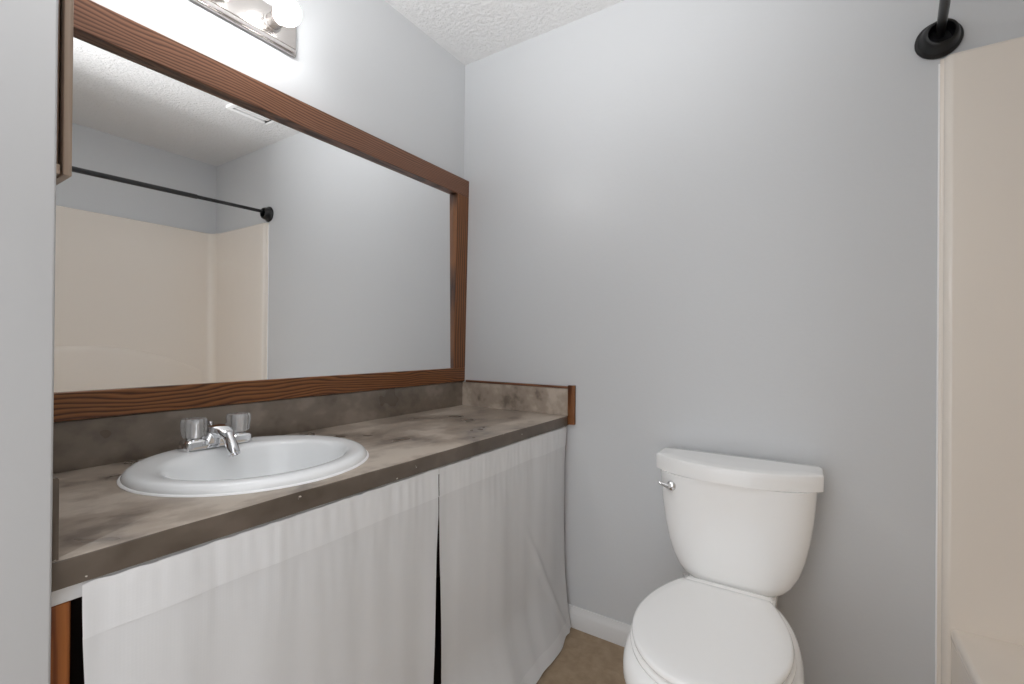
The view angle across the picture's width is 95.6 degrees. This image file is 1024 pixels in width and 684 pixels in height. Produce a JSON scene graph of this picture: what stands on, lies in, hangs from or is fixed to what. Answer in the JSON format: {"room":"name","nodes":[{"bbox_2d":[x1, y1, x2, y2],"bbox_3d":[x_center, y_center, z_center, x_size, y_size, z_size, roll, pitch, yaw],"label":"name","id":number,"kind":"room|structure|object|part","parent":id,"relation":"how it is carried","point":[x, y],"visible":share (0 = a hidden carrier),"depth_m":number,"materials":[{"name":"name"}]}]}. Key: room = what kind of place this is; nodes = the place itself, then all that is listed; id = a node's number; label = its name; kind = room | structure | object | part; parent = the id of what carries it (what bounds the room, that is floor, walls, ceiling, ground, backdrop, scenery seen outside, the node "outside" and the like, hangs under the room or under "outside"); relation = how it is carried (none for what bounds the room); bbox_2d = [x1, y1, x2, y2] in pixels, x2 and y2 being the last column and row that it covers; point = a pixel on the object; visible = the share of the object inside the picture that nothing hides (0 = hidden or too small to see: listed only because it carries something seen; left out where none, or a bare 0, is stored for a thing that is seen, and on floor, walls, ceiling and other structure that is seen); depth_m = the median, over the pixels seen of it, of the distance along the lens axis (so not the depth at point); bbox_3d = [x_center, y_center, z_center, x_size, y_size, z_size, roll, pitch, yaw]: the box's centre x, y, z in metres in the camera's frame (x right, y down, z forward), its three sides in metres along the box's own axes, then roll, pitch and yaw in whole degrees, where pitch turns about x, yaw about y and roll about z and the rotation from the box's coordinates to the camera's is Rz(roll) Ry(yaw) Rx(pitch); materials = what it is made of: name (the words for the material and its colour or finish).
{"room":"bathroom","nodes":[
{"label":"bathroom","id":0,"kind":"room"},
{"bbox_2d":[61,0,464,421],"bbox_3d":[-0.693,-0.090,1.574,0.110,2.440,1.745,0,0,33],"label":"wall","id":1,"kind":"structure","parent":0,"point":[363,64],"depth_m":1.67,"materials":[{"name":"grey paint"}]},
{"bbox_2d":[191,0,300,57],"bbox_3d":[-0.795,-0.956,1.174,0.143,0.111,0.610,0,0,33],"label":"vanity light bar","id":2,"kind":"object","parent":1,"relation":"attached to","point":[276,24],"visible":1,"depth_m":1.33,"materials":[{"name":"silver metal"}]},
{"bbox_2d":[263,0,300,32],"bbox_3d":[-0.665,-0.951,1.349,0.116,0.073,0.073,0,0,33],"label":"bulb","id":3,"kind":"object","parent":2,"relation":"attached to","point":[284,14],"depth_m":1.34,"materials":[{"name":"white glass"}]},
{"bbox_2d":[53,381,463,473],"bbox_3d":[-0.645,0.234,1.539,0.010,0.109,1.524,0,0,33],"label":"backsplash","id":4,"kind":"structure","parent":1,"relation":"attached to","point":[84,443],"depth_m":1.33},
{"bbox_2d":[53,0,468,421],"bbox_3d":[-0.631,-0.290,1.536,0.030,0.934,1.523,0,0,33],"label":"wall mirror","id":5,"kind":"object","parent":1,"relation":"attached to","point":[224,237],"visible":0.86,"depth_m":1.30,"materials":[{"name":"brown wood"}]},
{"bbox_3d":[-0.639,0.146,1.537,0.009,0.063,1.523,0,0,33],"label":"frame rail","id":6,"kind":"part","parent":5,"relation":"part of","materials":[{"name":"brown wood"}]},
{"bbox_3d":[-0.625,-0.718,1.535,0.024,0.076,1.523,0,0,33],"label":"frame rail","id":7,"kind":"part","parent":5,"relation":"part of","materials":[{"name":"brown wood"}]},
{"bbox_2d":[384,0,624,64],"bbox_3d":[0.366,-1.353,0.898,2.609,0.100,1.745,0,0,33],"label":"ceiling","id":8,"kind":"structure","parent":0,"point":[471,31],"depth_m":1.87,"materials":[{"name":"white paint"}]},
{"bbox_2d":[536,627,625,683],"bbox_3d":[0.072,1.184,0.470,2.609,0.100,2.745,0,0,33],"label":"floor","id":9,"kind":"structure","parent":0,"point":[584,658],"depth_m":1.65,"materials":[{"name":"brown plastic"}]},
{"bbox_2d":[50,426,564,683],"bbox_3d":[-0.428,0.731,1.387,0.543,0.802,1.510,0,0,33],"label":"vanity cabinet","id":10,"kind":"object","parent":9,"relation":"on","point":[67,664],"visible":0.09,"depth_m":0.87,"materials":[{"name":"orange wood"}]},
{"bbox_3d":[-0.652,0.730,1.532,0.009,0.802,1.510,0,0,33],"label":"panel","id":11,"kind":"part","parent":10,"relation":"part of","materials":[{"name":"brown"}]},
{"bbox_2d":[82,469,438,683],"bbox_3d":[-0.388,0.728,0.923,0.014,0.795,0.712,0,0,33],"label":"curtain","id":12,"kind":"object","parent":10,"relation":"hanging from","point":[343,591],"visible":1,"depth_m":0.88,"materials":[{"name":"white fabric"}]},
{"bbox_2d":[51,381,568,591],"bbox_3d":[-0.417,0.255,1.391,0.554,0.148,1.524,0,0,33],"label":"countertop","id":13,"kind":"structure","parent":10,"relation":"on","point":[100,528],"depth_m":1.10,"materials":[{"name":"grey laminate"}]},
{"bbox_2d":[117,435,368,496],"bbox_3d":[-0.609,0.348,1.109,0.505,0.160,0.513,0,0,33],"label":"sink","id":14,"kind":"object","parent":13,"relation":"in","point":[263,463],"visible":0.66,"depth_m":1.10,"materials":[{"name":"white ceramic"}]},
{"bbox_2d":[177,412,252,456],"bbox_3d":[-0.760,0.238,1.204,0.147,0.096,0.145,1,0,-9],"label":"centerset faucet","id":15,"kind":"object","parent":14,"relation":"on","point":[198,433],"visible":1,"depth_m":1.16,"materials":[{"name":"silver metal"}]},
{"bbox_3d":[-0.794,0.242,1.158,0.040,0.004,0.040,0,0,33],"label":"knob","id":16,"kind":"part","parent":15,"relation":"part of","materials":[{"name":"silver metal"}]},
{"bbox_3d":[-0.794,0.214,1.159,0.057,0.050,0.059,0,0,33],"label":"knob handle","id":17,"kind":"part","parent":15,"relation":"part of","materials":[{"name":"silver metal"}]},
{"bbox_3d":[-0.753,0.236,1.204,0.101,0.051,0.094,1,0,-1],"label":"spout","id":18,"kind":"part","parent":15,"relation":"part of","materials":[{"name":"silver metal"}]},
{"bbox_3d":[-0.736,0.215,1.248,0.057,0.050,0.059,0,0,33],"label":"knob handle","id":19,"kind":"part","parent":15,"relation":"part of","materials":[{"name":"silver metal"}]},
{"bbox_3d":[-0.437,1.034,1.390,0.508,0.014,1.476,0,0,33],"label":"panel","id":20,"kind":"part","parent":10,"relation":"part of","materials":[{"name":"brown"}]},
{"bbox_2d":[439,427,570,683],"bbox_3d":[0.038,0.733,1.525,0.086,0.794,0.758,0,0,33],"label":"curtain","id":21,"kind":"object","parent":10,"relation":"hanging from","point":[505,619],"visible":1,"depth_m":1.48,"materials":[{"name":"white fabric"}]},
{"bbox_2d":[623,447,823,683],"bbox_3d":[0.547,0.755,1.229,0.467,0.771,0.704,0,0,33],"label":"toilet","id":22,"kind":"object","parent":9,"relation":"on","point":[741,527],"visible":1,"depth_m":1.30,"materials":[{"name":"white porcelain"},{"name":"white plastic"},{"name":"chrome metal"}]},
{"bbox_3d":[0.480,0.454,1.477,0.037,0.018,0.014,0,0,33],"label":"lever arm","id":23,"kind":"part","parent":22,"relation":"part of","materials":[{"name":"silver metal"}]},
{"bbox_3d":[0.505,0.457,1.474,0.037,0.032,0.032,1,0,-30],"label":"flush lever","id":24,"kind":"part","parent":22,"relation":"part of","materials":[{"name":"silver metal"}]},
{"bbox_3d":[0.487,0.739,1.149,0.370,0.016,0.458,0,0,33],"label":"seat","id":25,"kind":"part","parent":22,"relation":"part of","materials":[{"name":"white plastic"}]},
{"bbox_3d":[0.489,0.716,1.151,0.362,0.019,0.462,0,0,33],"label":"seat lid","id":26,"kind":"part","parent":22,"relation":"part of","materials":[{"name":"white plastic"}]},
{"bbox_3d":[0.512,0.944,1.184,0.398,0.392,0.592,0,0,33],"label":"bowl","id":27,"kind":"part","parent":22,"relation":"part of","materials":[{"name":"white ceramic"}]},
{"bbox_3d":[0.686,0.580,1.441,0.438,0.318,0.186,0,0,33],"label":"tank","id":28,"kind":"part","parent":22,"relation":"part of","materials":[{"name":"white ceramic"}]},
{"bbox_3d":[0.686,0.396,1.440,0.467,0.049,0.205,0,0,33],"label":"tank lid","id":29,"kind":"part","parent":22,"relation":"part of","materials":[{"name":"white ceramic"}]},
{"bbox_2d":[951,630,1023,683],"bbox_3d":[1.041,0.950,0.439,0.658,0.385,1.464,0,0,33],"label":"bathtub","id":30,"kind":"object","parent":9,"relation":"on","point":[975,659],"visible":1,"depth_m":1.12,"materials":[{"name":"beige plastic"}]},
{"bbox_2d":[464,0,1023,683],"bbox_3d":[0.800,-0.077,1.579,2.389,2.440,0.110,0,0,33],"label":"wall","id":31,"kind":"structure","parent":0,"point":[713,222],"depth_m":1.55,"materials":[{"name":"grey paint"}]},
{"bbox_2d":[465,380,575,424],"bbox_3d":[0.018,0.252,2.007,0.556,0.157,0.016,0,0,33],"label":"trim","id":32,"kind":"structure","parent":31,"relation":"attached to","point":[571,388],"depth_m":1.86,"materials":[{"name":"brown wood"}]},
{"bbox_2d":[568,604,630,646],"bbox_3d":[0.453,1.100,1.720,1.666,0.082,0.013,0,0,33],"label":"baseboard","id":33,"kind":"structure","parent":31,"relation":"attached to","point":[608,629],"depth_m":1.79,"materials":[{"name":"white paint"}]},
{"bbox_2d":[914,0,963,59],"bbox_3d":[0.682,-0.800,0.688,0.102,0.172,1.545,0,0,40],"label":"shower curtain rod","id":34,"kind":"object","parent":31,"relation":"attached to","point":[939,39],"visible":1,"depth_m":1.25,"materials":[{"name":"black metal"}]},
{"bbox_3d":[-0.090,-0.089,0.208,2.389,2.440,0.110,0,0,33],"label":"wall","id":35,"kind":"structure","parent":0,"visible":0},
{"bbox_2d":[0,0,57,683],"bbox_3d":[-0.619,-0.092,0.549,0.020,2.439,0.111,0,0,33],"label":"wall","id":36,"kind":"structure","parent":35,"relation":"attached to","point":[28,28],"depth_m":0.57,"materials":[{"name":"grey paint"}]},
{"bbox_2d":[56,0,73,184],"bbox_3d":[-0.912,-0.640,0.868,0.217,0.677,0.092,0,0,33],"label":"upper cabinet","id":37,"kind":"object","parent":35,"relation":"attached to","point":[65,7],"visible":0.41,"depth_m":0.84,"materials":[{"name":"brown wood"}]},
{"bbox_3d":[-0.920,-0.311,0.859,0.213,0.018,0.074,0,0,33],"label":"molding","id":38,"kind":"part","parent":37,"relation":"part of","materials":[{"name":"brown wood"}]},
{"bbox_3d":[1.403,-0.076,0.214,0.110,2.440,1.745,0,0,33],"label":"wall","id":39,"kind":"structure","parent":0,"visible":0},
{"bbox_2d":[935,36,1023,683],"bbox_3d":[1.052,0.182,0.440,0.719,1.921,1.523,0,0,33],"label":"tub surround","id":40,"kind":"object","parent":39,"relation":"attached to","point":[979,551],"visible":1,"depth_m":1.21,"materials":[{"name":"beige plastic"}]}
]}

